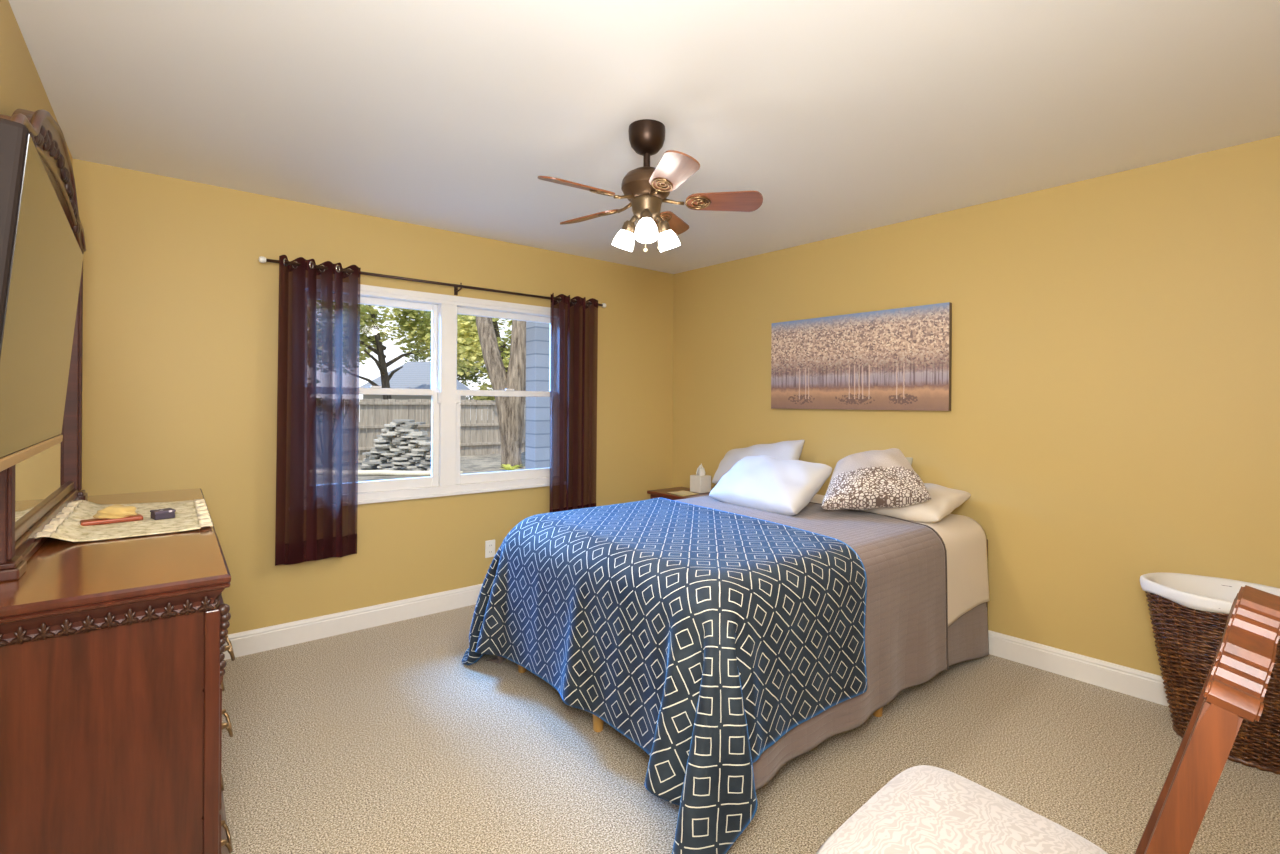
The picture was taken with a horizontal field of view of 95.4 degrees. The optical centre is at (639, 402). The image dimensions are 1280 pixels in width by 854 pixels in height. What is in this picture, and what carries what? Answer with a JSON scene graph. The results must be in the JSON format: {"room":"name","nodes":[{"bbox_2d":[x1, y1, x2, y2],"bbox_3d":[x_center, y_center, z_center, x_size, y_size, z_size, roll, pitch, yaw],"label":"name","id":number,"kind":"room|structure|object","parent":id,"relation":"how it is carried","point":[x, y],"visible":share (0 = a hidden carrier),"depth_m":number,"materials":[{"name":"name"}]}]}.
{"room":"bedroom","nodes":[
{"label":"bedroom","id":0,"kind":"room"},
{"bbox_2d":[0,0,72,167],"bbox_3d":[-1.426,0.111,1.109,0.120,2.440,3.880,0,0,-39],"label":"wall","id":1,"kind":"structure","parent":0,"point":[21,86],"depth_m":1.69,"materials":[{"name":"yellow paint"}]},
{"bbox_2d":[0,118,82,471],"bbox_3d":[-1.127,-0.134,1.004,0.212,0.455,0.852,0,0,-39],"label":"television","id":2,"kind":"object","parent":1,"relation":"attached to","point":[41,256],"visible":1,"depth_m":0.88,"materials":[{"name":"brown plastic"}]},
{"bbox_2d":[73,159,673,633],"bbox_3d":[-1.133,0.263,3.926,4.110,2.740,0.140,0,0,-39],"label":"wall","id":3,"kind":"structure","parent":0,"point":[181,308],"depth_m":3.11,"materials":[{"name":"yellow paint"}]},
{"bbox_2d":[223,584,481,659],"bbox_3d":[-1.161,1.271,3.810,3.690,0.123,0.014,0,0,-39],"label":"baseboard","id":4,"kind":"structure","parent":3,"relation":"attached to","point":[253,641],"depth_m":3.37,"materials":[{"name":"white paint"}]},
{"bbox_2d":[258,256,605,307],"bbox_3d":[-1.145,-0.732,3.753,2.215,0.067,0.106,0,0,-39],"label":"curtain rod","id":5,"kind":"object","parent":3,"relation":"attached to","point":[261,259],"visible":0.74,"depth_m":3.59,"materials":[{"name":"brown metal"}]},
{"bbox_2d":[275,255,360,565],"bbox_3d":[-1.769,0.044,3.205,0.407,1.663,0.107,0,0,-39],"label":"curtain","id":6,"kind":"object","parent":5,"relation":"hanging from","point":[319,312],"visible":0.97,"depth_m":3.21,"materials":[{"name":"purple fabric"}]},
{"bbox_2d":[549,293,597,512],"bbox_3d":[-0.498,0.049,4.228,0.397,1.658,0.106,0,0,-39],"label":"curtain","id":7,"kind":"object","parent":5,"relation":"hanging from","point":[573,326],"visible":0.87,"depth_m":4.24,"materials":[{"name":"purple fabric"}]},
{"bbox_2d":[358,284,550,504],"bbox_3d":[-1.257,-0.050,3.780,1.770,1.287,0.130,0,0,-39],"label":"window","id":8,"kind":"structure","parent":3,"relation":"in","point":[445,479],"depth_m":3.74,"materials":[{"name":"white plastic"}]},
{"bbox_2d":[485,539,494,557],"bbox_3d":[-1.010,0.983,3.932,0.072,0.116,0.010,0,0,-39],"label":"wall outlet","id":9,"kind":"object","parent":3,"relation":"attached to","point":[490,544],"visible":0.92,"depth_m":3.93,"materials":[{"name":"white plastic"}]},
{"bbox_2d":[525,321,549,468],"bbox_3d":[-0.997,-0.517,9.833,1.900,4.100,0.320,0,0,-39],"label":"wall","id":10,"kind":"structure","parent":0,"point":[537,438],"depth_m":9.21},
{"bbox_2d":[8,0,1279,273],"bbox_3d":[0.122,-1.160,2.497,4.260,0.120,4.350,0,0,-39],"label":"ceiling","id":11,"kind":"structure","parent":0,"point":[846,117],"depth_m":2.10,"materials":[{"name":"white paint"}]},
{"bbox_2d":[538,119,762,252],"bbox_3d":[-0.001,-0.852,2.324,0.868,0.497,0.884,0,0,-39],"label":"ceiling fan","id":12,"kind":"object","parent":11,"relation":"hanging from","point":[646,187],"visible":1,"depth_m":2.28,"materials":[{"name":"brown metal"}]},
{"bbox_2d":[221,604,1279,853],"bbox_3d":[0.179,1.380,2.407,4.260,0.080,4.120,0,0,-39],"label":"floor","id":13,"kind":"structure","parent":0,"point":[380,739],"depth_m":2.18,"materials":[{"name":"beige carpet"}]},
{"bbox_2d":[0,488,234,853],"bbox_3d":[-1.601,0.855,1.819,0.488,0.950,1.652,0,0,-39],"label":"dresser","id":14,"kind":"object","parent":13,"relation":"on","point":[112,662],"visible":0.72,"depth_m":1.23,"materials":[{"name":"brown wood"}]},
{"bbox_2d":[0,109,87,581],"bbox_3d":[-1.777,-0.227,1.750,0.072,1.211,1.330,0,0,-39],"label":"dresser mirror","id":15,"kind":"object","parent":14,"relation":"on","point":[35,489],"visible":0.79,"depth_m":1.72,"materials":[{"name":"brown wood"}]},
{"bbox_2d":[15,360,70,524],"bbox_3d":[-1.786,-0.176,1.743,0.006,1.010,1.252,0,0,-39],"label":"mirror glass","id":16,"kind":"object","parent":15,"relation":"attached to","point":[42,480],"depth_m":1.75,"materials":[{"name":"yellow"}]},
{"bbox_2d":[35,499,212,541],"bbox_3d":[-1.662,0.360,1.921,0.383,0.032,0.723,0,0,-39],"label":"table runner","id":17,"kind":"object","parent":14,"relation":"on","point":[189,514],"visible":0.77,"depth_m":1.79,"materials":[{"name":"fabric"}]},
{"bbox_2d":[80,514,142,525],"bbox_3d":[-1.646,0.365,1.817,0.050,0.014,0.144,0,0,43],"label":"wooden tray","id":18,"kind":"object","parent":17,"relation":"on","point":[89,522],"visible":0.98,"depth_m":1.79,"materials":[{"name":"red wood"}]},
{"bbox_2d":[93,504,137,518],"bbox_3d":[-1.645,0.339,1.829,0.064,0.040,0.105,0,0,43],"label":"pouch","id":19,"kind":"object","parent":18,"relation":"on","point":[115,511],"visible":1,"depth_m":1.81,"materials":[{"name":"fabric"}]},
{"bbox_2d":[150,508,175,519],"bbox_3d":[-1.544,0.359,1.886,0.055,0.027,0.055,0,0,37],"label":"trinket box","id":20,"kind":"object","parent":17,"relation":"on","point":[158,514],"visible":1,"depth_m":1.87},
{"bbox_2d":[647,487,709,499],"bbox_3d":[0.368,1.019,4.515,0.402,0.645,0.570,0,0,-39],"label":"nightstand","id":21,"kind":"object","parent":13,"relation":"on","point":[662,493],"visible":0.12,"depth_m":4.53,"materials":[{"name":"red wood"}]},
{"bbox_2d":[667,490,698,495],"bbox_3d":[0.333,0.693,4.478,0.190,0.009,0.200,0,0,-39],"label":"doily","id":22,"kind":"object","parent":21,"relation":"on","point":[682,492],"visible":1,"depth_m":4.46,"materials":[{"name":"yellow fabric"}]},
{"bbox_2d":[690,464,710,492],"bbox_3d":[0.475,0.584,4.573,0.120,0.226,0.120,0,0,-39],"label":"tissue box","id":23,"kind":"object","parent":21,"relation":"on","point":[700,482],"visible":0.99,"depth_m":4.54,"materials":[{"name":"cardboard"}]},
{"bbox_2d":[518,539,988,731],"bbox_3d":[0.574,0.985,3.046,2.040,0.715,1.556,0,0,-39],"label":"bed","id":24,"kind":"object","parent":13,"relation":"on","point":[968,639],"visible":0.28,"depth_m":2.92,"materials":[{"name":"beige fabric"}]},
{"bbox_2d":[486,495,948,790],"bbox_3d":[0.379,0.960,2.891,1.745,0.746,1.678,0,0,-39],"label":"bedspread","id":25,"kind":"object","parent":24,"relation":"on","point":[904,562],"visible":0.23,"depth_m":2.51,"materials":[{"name":"beige fabric"}]},
{"bbox_2d":[462,497,866,853],"bbox_3d":[0.066,0.949,2.698,1.260,0.774,1.888,0,0,-39],"label":"blanket","id":26,"kind":"object","parent":25,"relation":"on","point":[703,637],"visible":1,"depth_m":2.07,"materials":[{"name":"fabric"}]},
{"bbox_2d":[709,455,831,515],"bbox_3d":[0.739,0.464,3.367,0.383,0.296,0.654,0,0,-39],"label":"pillow","id":27,"kind":"object","parent":25,"relation":"on","point":[766,483],"visible":0.99,"depth_m":3.23,"materials":[{"name":"white fabric"}]},
{"bbox_2d":[810,494,989,625],"bbox_3d":[1.111,0.829,3.473,0.601,0.447,1.562,0,0,-39],"label":"sheet","id":28,"kind":"object","parent":24,"relation":"on","point":[964,538],"visible":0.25,"depth_m":2.92,"materials":[{"name":"beige fabric"}]},
{"bbox_2d":[712,440,804,483],"bbox_3d":[0.787,0.408,3.951,0.265,0.343,0.664,0,0,-39],"label":"pillow","id":29,"kind":"object","parent":28,"relation":"on","point":[784,450],"visible":0.49,"depth_m":3.92,"materials":[{"name":"white fabric"}]},
{"bbox_2d":[857,483,970,522],"bbox_3d":[1.429,0.525,3.222,0.427,0.184,0.606,0,0,-39],"label":"pillow","id":30,"kind":"object","parent":28,"relation":"on","point":[944,500],"visible":0.48,"depth_m":2.99,"materials":[{"name":"beige fabric"}]},
{"bbox_2d":[821,448,930,509],"bbox_3d":[1.248,0.402,3.050,0.498,0.318,0.374,0,0,31],"label":"throw pillow","id":31,"kind":"object","parent":30,"relation":"on","point":[871,479],"visible":1,"depth_m":3.00,"materials":[{"name":"beige fabric"}]},
{"bbox_2d":[905,457,912,464],"bbox_3d":[1.429,0.411,3.497,0.142,0.190,0.405,0,0,-39],"label":"pillow","id":32,"kind":"object","parent":30,"relation":"on","point":[910,459],"visible":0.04,"depth_m":3.38,"materials":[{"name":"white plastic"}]},
{"bbox_2d":[816,585,1279,853],"bbox_3d":[0.684,0.805,1.036,0.534,1.078,0.618,0,0,-42],"label":"dining chair","id":33,"kind":"object","parent":13,"relation":"on","point":[923,809],"visible":1,"depth_m":1.07,"materials":[{"name":"fabric"}]},
{"bbox_2d":[1140,572,1279,773],"bbox_3d":[2.348,1.046,2.276,0.414,0.618,0.597,0,0,-33],"label":"wicker hamper","id":34,"kind":"object","parent":13,"relation":"on","point":[1189,613],"visible":0.64,"depth_m":2.29,"materials":[{"name":"brown wicker"}]},
{"bbox_2d":[672,135,1279,675],"bbox_3d":[1.625,0.129,3.564,0.150,2.440,3.891,0,0,-42],"label":"wall","id":35,"kind":"structure","parent":0,"point":[1113,420],"depth_m":2.88,"materials":[{"name":"yellow paint"}]},
{"bbox_2d":[771,302,951,410],"bbox_3d":[1.350,-0.263,3.732,0.036,0.610,1.200,0,0,-42],"label":"canvas painting","id":36,"kind":"object","parent":35,"relation":"attached to","point":[899,358],"visible":1,"depth_m":3.63},
{"bbox_2d":[988,630,1168,705],"bbox_3d":[1.554,1.287,3.513,0.014,0.123,3.884,0,0,-42],"label":"baseboard","id":37,"kind":"structure","parent":35,"relation":"attached to","point":[1147,686],"depth_m":2.84,"materials":[{"name":"white paint"}]},
{"label":"outside","id":38,"kind":"structure","parent":0,"visible":0},
{"bbox_2d":[358,420,524,481],"bbox_3d":[-6.120,1.403,25.678,44.000,0.040,40.000,0,0,-39],"label":"ground","id":39,"kind":"structure","parent":38,"point":[469,464],"depth_m":13.27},
{"bbox_2d":[394,468,412,470],"bbox_3d":[-4.905,1.391,12.051,0.432,0.038,0.474,1,1,-1],"label":"flagstone","id":40,"kind":"object","parent":39,"relation":"on","point":[401,469],"visible":0.32,"depth_m":11.94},
{"bbox_2d":[379,466,400,469],"bbox_3d":[-5.173,1.348,12.056,0.432,0.041,0.424,0,0,-1],"label":"flagstone","id":41,"kind":"object","parent":40,"relation":"on","point":[386,468],"visible":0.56,"depth_m":11.90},
{"bbox_2d":[390,465,403,467],"bbox_3d":[-5.015,1.307,12.043,0.284,0.037,0.395,0,0,-2],"label":"flagstone","id":42,"kind":"object","parent":41,"relation":"on","point":[397,466],"visible":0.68,"depth_m":11.90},
{"label":"flagstone","id":43,"kind":"object","parent":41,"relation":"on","visible":0},
{"bbox_2d":[379,462,397,465],"bbox_3d":[-5.172,1.264,12.065,0.402,0.044,0.466,-1,0,2],"label":"flagstone","id":44,"kind":"object","parent":43,"relation":"on","point":[387,463],"visible":0.71,"depth_m":11.86,"materials":[{"name":"stone"}]},
{"bbox_2d":[362,461,386,463],"bbox_3d":[-5.466,1.216,12.030,0.469,0.045,0.380,1,0,1],"label":"flagstone","id":45,"kind":"object","parent":44,"relation":"on","point":[364,462],"visible":0.8,"depth_m":11.87,"materials":[{"name":"stone"}]},
{"bbox_2d":[363,458,387,461],"bbox_3d":[-5.487,1.171,12.085,0.455,0.040,0.501,1,1,1],"label":"flagstone","id":46,"kind":"object","parent":45,"relation":"on","point":[365,459],"visible":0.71,"depth_m":11.91,"materials":[{"name":"stone"}]},
{"bbox_3d":[-5.517,1.127,12.047,0.251,0.043,0.403,-1,0,2],"label":"flagstone","id":47,"kind":"object","parent":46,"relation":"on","visible":0},
{"bbox_2d":[366,454,383,456],"bbox_3d":[-5.479,1.081,12.025,0.306,0.044,0.432,1,0,2],"label":"flagstone","id":48,"kind":"object","parent":47,"relation":"on","point":[374,455],"visible":0.73,"depth_m":11.87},
{"bbox_2d":[362,452,377,454],"bbox_3d":[-5.564,1.037,12.014,0.221,0.038,0.478,1,0,0],"label":"flagstone","id":49,"kind":"object","parent":48,"relation":"on","point":[364,453],"visible":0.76,"depth_m":11.83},
{"bbox_2d":[358,470,462,475],"bbox_3d":[-5.042,1.358,11.304,3.203,0.126,0.107,0,0,0],"label":"edging","id":50,"kind":"object","parent":39,"relation":"on","point":[360,472],"visible":0.48,"depth_m":11.26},
{"bbox_2d":[359,362,470,431],"bbox_3d":[-11.366,-0.378,30.005,4.300,3.500,5.200,0,0,0],"label":"house","id":51,"kind":"structure","parent":39,"relation":"on","point":[413,375],"depth_m":28.34,"materials":[{"name":"grey"}]},
{"bbox_2d":[359,304,477,399],"bbox_3d":[-9.834,-2.503,23.311,8.192,7.786,4.956,0,0,-39],"label":"tree","id":52,"kind":"object","parent":39,"relation":"on","point":[414,327],"visible":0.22,"depth_m":23.25,"materials":[{"name":"green plant"}]},
{"bbox_2d":[358,399,525,459],"bbox_3d":[-6.573,0.670,14.385,19.128,1.562,0.165,0,0,-39],"label":"fence","id":53,"kind":"object","parent":39,"relation":"on","point":[374,413],"visible":0.17,"depth_m":15.19,"materials":[{"name":"grey wood"}]},
{"bbox_2d":[402,311,490,406],"bbox_3d":[-12.411,-2.496,38.453,6.777,7.741,4.603,0,0,-44],"label":"tree","id":54,"kind":"object","parent":39,"relation":"on","point":[422,359],"visible":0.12,"depth_m":38.30,"materials":[{"name":"green plant"}]},
{"bbox_2d":[426,314,511,399],"bbox_3d":[-4.672,-2.533,22.020,7.009,7.906,4.476,0,0,-43],"label":"tree","id":55,"kind":"object","parent":39,"relation":"on","point":[468,342],"visible":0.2,"depth_m":20.83,"materials":[{"name":"green plant"}]},
{"bbox_2d":[476,316,525,468],"bbox_3d":[-3.002,-2.636,14.097,5.665,8.355,3.557,0,0,3],"label":"oak tree","id":56,"kind":"object","parent":39,"relation":"on","point":[510,409],"visible":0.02,"depth_m":12.68,"materials":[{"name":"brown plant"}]},
{"bbox_2d":[500,464,524,470],"bbox_3d":[-2.677,1.359,12.194,0.552,0.129,0.641,0,0,-39],"label":"leafy plant","id":57,"kind":"object","parent":39,"relation":"on","point":[508,467],"visible":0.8,"depth_m":12.22,"materials":[{"name":"yellow plant"}]},
{"bbox_3d":[-4.544,1.393,12.048,0.221,0.038,0.482,-1,-1,1],"label":"flagstone","id":58,"kind":"object","parent":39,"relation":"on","visible":0},
{"bbox_2d":[404,466,425,469],"bbox_3d":[-4.659,1.351,12.083,0.421,0.041,0.468,1,0,1],"label":"flagstone","id":59,"kind":"object","parent":58,"relation":"on","point":[421,467],"visible":0.66,"depth_m":11.92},
{"bbox_2d":[405,465,420,468],"bbox_3d":[-4.676,1.309,12.005,0.278,0.037,0.422,0,0,-1],"label":"flagstone","id":60,"kind":"object","parent":59,"relation":"on","point":[412,466],"visible":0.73,"depth_m":11.86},
{"label":"flagstone","id":61,"kind":"object","parent":60,"relation":"on","visible":0},
{"bbox_2d":[391,460,415,464],"bbox_3d":[-4.884,1.220,12.050,0.492,0.045,0.503,1,1,1],"label":"flagstone","id":62,"kind":"object","parent":61,"relation":"on","point":[405,461],"visible":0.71,"depth_m":11.89,"materials":[{"name":"stone"}]},
{"label":"flagstone","id":63,"kind":"object","parent":62,"relation":"on","visible":0},
{"bbox_2d":[380,456,391,459],"bbox_3d":[-5.245,1.129,12.075,0.199,0.043,0.541,1,1,2],"label":"flagstone","id":64,"kind":"object","parent":63,"relation":"on","point":[382,457],"visible":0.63,"depth_m":11.89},
{"bbox_3d":[-5.130,1.083,12.091,0.258,0.044,0.448,1,-1,2],"label":"flagstone","id":65,"kind":"object","parent":64,"relation":"on","visible":0},
{"bbox_2d":[378,451,401,454],"bbox_3d":[-5.165,1.039,12.060,0.460,0.038,0.503,0,0,-1],"label":"flagstone","id":66,"kind":"object","parent":65,"relation":"on","point":[391,452],"visible":0.63,"depth_m":11.88,"materials":[{"name":"stone"}]},
{"bbox_2d":[370,450,390,452],"bbox_3d":[-5.336,0.996,12.037,0.403,0.043,0.346,0,1,1],"label":"flagstone","id":67,"kind":"object","parent":66,"relation":"on","point":[371,451],"visible":0.76,"depth_m":11.89,"materials":[{"name":"stone"}]},
{"bbox_2d":[371,448,389,450],"bbox_3d":[-5.373,0.949,12.063,0.318,0.045,0.447,1,0,-1],"label":"flagstone","id":68,"kind":"object","parent":67,"relation":"on","point":[373,449],"visible":0.76,"depth_m":11.90,"materials":[{"name":"stone"}]},
{"bbox_2d":[375,445,395,447],"bbox_3d":[-5.273,0.903,12.061,0.400,0.044,0.451,0,0,0],"label":"flagstone","id":69,"kind":"object","parent":68,"relation":"on","point":[393,446],"visible":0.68,"depth_m":11.90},
{"bbox_2d":[374,443,392,446],"bbox_3d":[-5.273,0.858,12.018,0.356,0.042,0.476,0,1,-1],"label":"flagstone","id":70,"kind":"object","parent":69,"relation":"on","point":[386,444],"visible":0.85,"depth_m":11.81,"materials":[{"name":"stone"}]},
{"label":"flagstone","id":71,"kind":"object","parent":70,"relation":"on","visible":0},
{"bbox_2d":[374,439,391,441],"bbox_3d":[-5.293,0.770,11.993,0.334,0.042,0.514,1,1,1],"label":"flagstone","id":72,"kind":"object","parent":71,"relation":"on","point":[375,440],"visible":0.83,"depth_m":11.84,"materials":[{"name":"stone"}]},
{"bbox_2d":[378,437,391,439],"bbox_3d":[-5.268,0.725,12.061,0.258,0.042,0.414,0,-1,-1],"label":"flagstone","id":73,"kind":"object","parent":72,"relation":"on","point":[379,438],"visible":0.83,"depth_m":11.89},
{"bbox_2d":[376,435,396,436],"bbox_3d":[-5.227,0.683,12.048,0.391,0.039,0.333,1,0,-2],"label":"flagstone","id":74,"kind":"object","parent":73,"relation":"on","point":[376,435],"visible":0.8,"depth_m":11.91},
{"bbox_2d":[380,433,400,435],"bbox_3d":[-5.122,0.641,12.014,0.392,0.041,0.417,-1,-1,1],"label":"flagstone","id":75,"kind":"object","parent":74,"relation":"on","point":[382,434],"visible":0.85,"depth_m":11.83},
{"bbox_2d":[384,431,404,433],"bbox_3d":[-5.053,0.599,12.057,0.397,0.040,0.421,1,1,0],"label":"flagstone","id":76,"kind":"object","parent":75,"relation":"on","point":[396,432],"visible":0.61,"depth_m":11.88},
{"bbox_3d":[-5.212,0.554,12.042,0.210,0.043,0.496,1,1,0],"label":"flagstone","id":77,"kind":"object","parent":76,"relation":"on","visible":0},
{"bbox_3d":[-5.163,0.508,12.068,0.196,0.045,0.377,0,1,-1],"label":"flagstone","id":78,"kind":"object","parent":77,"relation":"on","visible":0},
{"bbox_2d":[384,424,399,426],"bbox_3d":[-5.111,0.461,12.006,0.295,0.044,0.401,1,0,-1],"label":"flagstone","id":79,"kind":"object","parent":78,"relation":"on","point":[385,425],"visible":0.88,"depth_m":11.88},
{"bbox_2d":[390,422,404,424],"bbox_3d":[-5.012,0.416,12.091,0.305,0.041,0.404,0,1,0],"label":"flagstone","id":80,"kind":"object","parent":79,"relation":"on","point":[392,423],"visible":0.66,"depth_m":11.93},
{"bbox_2d":[393,450,408,452],"bbox_3d":[-4.936,0.998,12.070,0.313,0.043,0.365,-1,0,1],"label":"flagstone","id":81,"kind":"object","parent":66,"relation":"on","point":[405,451],"visible":0.68,"depth_m":11.91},
{"bbox_2d":[390,447,407,450],"bbox_3d":[-4.984,0.952,12.083,0.331,0.045,0.499,1,0,2],"label":"flagstone","id":82,"kind":"object","parent":81,"relation":"on","point":[395,448],"visible":0.68,"depth_m":11.88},
{"bbox_2d":[397,446,417,448],"bbox_3d":[-4.795,0.906,12.059,0.406,0.043,0.452,1,0,-1],"label":"flagstone","id":83,"kind":"object","parent":82,"relation":"on","point":[399,447],"visible":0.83,"depth_m":11.86,"materials":[{"name":"stone"}]},
{"bbox_3d":[-4.932,0.860,12.096,0.251,0.041,0.364,1,0,1],"label":"flagstone","id":84,"kind":"object","parent":83,"relation":"on","visible":0},
{"bbox_2d":[390,441,414,443],"bbox_3d":[-4.906,0.816,12.093,0.495,0.042,0.467,0,-1,-1],"label":"flagstone","id":85,"kind":"object","parent":84,"relation":"on","point":[391,442],"visible":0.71,"depth_m":11.92,"materials":[{"name":"stone"}]},
{"bbox_3d":[-4.963,0.771,12.024,0.214,0.042,0.468,1,-1,0],"label":"flagstone","id":86,"kind":"object","parent":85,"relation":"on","visible":0},
{"bbox_2d":[392,437,410,439],"bbox_3d":[-4.928,0.727,12.033,0.355,0.042,0.384,-1,1,1],"label":"flagstone","id":87,"kind":"object","parent":86,"relation":"on","point":[393,438],"visible":0.76,"depth_m":11.89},
{"bbox_2d":[392,456,411,459],"bbox_3d":[-4.894,1.131,12.008,0.384,0.043,0.472,1,1,-2],"label":"flagstone","id":88,"kind":"object","parent":63,"relation":"on","point":[398,457],"visible":0.83,"depth_m":11.87,"materials":[{"name":"stone"}]},
{"bbox_3d":[-5.663,1.387,12.017,0.231,0.038,0.383,0,1,-1],"label":"flagstone","id":89,"kind":"object","parent":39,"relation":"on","visible":0},
{"bbox_2d":[360,467,377,469],"bbox_3d":[-5.613,1.345,12.076,0.303,0.041,0.379,1,0,-2],"label":"flagstone","id":90,"kind":"object","parent":89,"relation":"on","point":[373,468],"visible":0.66,"depth_m":11.93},
{"bbox_2d":[360,465,377,467],"bbox_3d":[-5.604,1.304,12.055,0.289,0.037,0.525,0,-1,0],"label":"flagstone","id":91,"kind":"object","parent":90,"relation":"on","point":[361,466],"visible":0.66,"depth_m":11.86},
{"bbox_2d":[362,463,378,465],"bbox_3d":[-5.567,1.262,12.067,0.315,0.043,0.418,0,-1,-1],"label":"flagstone","id":92,"kind":"object","parent":91,"relation":"on","point":[363,464],"visible":0.66,"depth_m":11.89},
{"bbox_3d":[-4.305,1.395,12.082,0.201,0.038,0.474,-1,-1,-2],"label":"flagstone","id":93,"kind":"object","parent":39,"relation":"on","visible":0},
{"label":"flagstone","id":94,"kind":"object","parent":93,"relation":"on","visible":0},
{"bbox_3d":[-4.305,1.311,12.096,0.354,0.037,0.347,1,1,-2],"label":"flagstone","id":95,"kind":"object","parent":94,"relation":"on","visible":0},
{"bbox_2d":[415,463,430,465],"bbox_3d":[-4.484,1.268,12.107,0.332,0.044,0.469,1,0,0],"label":"flagstone","id":96,"kind":"object","parent":95,"relation":"on","point":[416,464],"visible":0.56,"depth_m":11.90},
{"label":"flagstone","id":97,"kind":"object","parent":95,"relation":"on","visible":0},
{"bbox_2d":[417,460,430,463],"bbox_3d":[-4.372,1.222,12.047,0.430,0.045,0.430,1,0,1],"label":"flagstone","id":98,"kind":"object","parent":97,"relation":"on","point":[426,462],"visible":0.44,"depth_m":11.87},
{"bbox_2d":[406,458,429,461],"bbox_3d":[-4.586,1.176,12.086,0.450,0.040,0.434,1,1,1],"label":"flagstone","id":99,"kind":"object","parent":98,"relation":"on","point":[409,460],"visible":0.61,"depth_m":11.89,"materials":[{"name":"stone"}]},
{"bbox_2d":[413,456,424,459],"bbox_3d":[-4.566,1.133,12.025,0.203,0.043,0.548,1,-1,-2],"label":"flagstone","id":100,"kind":"object","parent":99,"relation":"on","point":[421,457],"visible":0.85,"depth_m":11.86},
{"bbox_2d":[399,454,421,456],"bbox_3d":[-4.758,1.085,12.081,0.412,0.045,0.462,1,0,-1],"label":"flagstone","id":101,"kind":"object","parent":100,"relation":"on","point":[400,455],"visible":0.66,"depth_m":11.91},
{"bbox_2d":[404,452,426,455],"bbox_3d":[-4.622,1.043,12.012,0.439,0.038,0.416,1,1,-2],"label":"flagstone","id":102,"kind":"object","parent":101,"relation":"on","point":[407,453],"visible":0.78,"depth_m":11.87,"materials":[{"name":"stone"}]},
{"bbox_2d":[410,451,428,452],"bbox_3d":[-4.565,1.000,12.074,0.350,0.043,0.513,1,0,-2],"label":"flagstone","id":103,"kind":"object","parent":102,"relation":"on","point":[410,451],"visible":0.63,"depth_m":11.88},
{"bbox_2d":[408,447,430,450],"bbox_3d":[-4.534,0.954,12.029,0.467,0.045,0.435,0,0,-1],"label":"flagstone","id":104,"kind":"object","parent":103,"relation":"on","point":[418,448],"visible":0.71,"depth_m":11.88,"materials":[{"name":"stone"}]},
{"bbox_3d":[-4.404,0.909,12.060,0.284,0.043,0.434,0,0,0],"label":"flagstone","id":105,"kind":"object","parent":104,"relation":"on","visible":0},
{"bbox_3d":[-4.290,0.864,12.032,0.450,0.041,0.401,1,-1,-2],"label":"flagstone","id":106,"kind":"object","parent":105,"relation":"on","visible":0},
{"bbox_2d":[416,441,430,444],"bbox_3d":[-4.339,0.820,12.005,0.507,0.042,0.477,0,0,0],"label":"flagstone","id":107,"kind":"object","parent":106,"relation":"on","point":[419,443],"visible":0.42,"depth_m":11.81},
{"bbox_2d":[407,439,429,442],"bbox_3d":[-4.576,0.774,12.058,0.447,0.042,0.534,1,1,-1],"label":"flagstone","id":108,"kind":"object","parent":107,"relation":"on","point":[408,440],"visible":0.76,"depth_m":11.87,"materials":[{"name":"stone"}]},
{"bbox_2d":[413,437,430,439],"bbox_3d":[-4.503,0.730,12.071,0.347,0.042,0.433,0,-1,1],"label":"flagstone","id":109,"kind":"object","parent":108,"relation":"on","point":[420,438],"visible":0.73,"depth_m":11.91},
{"bbox_2d":[399,435,424,437],"bbox_3d":[-4.711,0.686,12.085,0.492,0.039,0.502,0,0,1],"label":"flagstone","id":110,"kind":"object","parent":109,"relation":"on","point":[401,436],"visible":0.71,"depth_m":11.87,"materials":[{"name":"stone"}]},
{"bbox_2d":[402,433,427,435],"bbox_3d":[-4.631,0.644,12.042,0.494,0.041,0.407,0,0,2],"label":"flagstone","id":111,"kind":"object","parent":110,"relation":"on","point":[405,434],"visible":0.83,"depth_m":11.87,"materials":[{"name":"stone"}]},
{"bbox_2d":[406,431,426,433],"bbox_3d":[-4.605,0.602,12.060,0.410,0.041,0.428,0,0,0],"label":"flagstone","id":112,"kind":"object","parent":111,"relation":"on","point":[414,432],"visible":0.85,"depth_m":11.88,"materials":[{"name":"stone"}]},
{"bbox_2d":[394,429,417,431],"bbox_3d":[-4.816,0.556,12.003,0.465,0.044,0.469,1,-1,-2],"label":"flagstone","id":113,"kind":"object","parent":112,"relation":"on","point":[402,430],"visible":0.8,"depth_m":11.82,"materials":[{"name":"stone"}]},
{"bbox_2d":[395,427,416,428],"bbox_3d":[-4.826,0.510,12.037,0.394,0.045,0.487,-1,0,2],"label":"flagstone","id":114,"kind":"object","parent":113,"relation":"on","point":[395,427],"visible":0.8,"depth_m":11.82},
{"bbox_2d":[400,424,417,426],"bbox_3d":[-4.753,0.463,12.011,0.316,0.044,0.389,0,-1,0],"label":"flagstone","id":115,"kind":"object","parent":114,"relation":"on","point":[401,425],"visible":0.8,"depth_m":11.86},
{"bbox_2d":[405,422,425,424],"bbox_3d":[-4.629,0.419,12.002,0.383,0.042,0.384,0,0,0],"label":"flagstone","id":116,"kind":"object","parent":115,"relation":"on","point":[406,423],"visible":1,"depth_m":11.90,"materials":[{"name":"stone"}]},
{"bbox_2d":[392,419,414,422],"bbox_3d":[-4.903,0.373,12.103,0.424,0.043,0.436,1,1,-1],"label":"flagstone","id":117,"kind":"object","parent":116,"relation":"on","point":[402,420],"visible":0.95,"depth_m":11.91,"materials":[{"name":"stone"}]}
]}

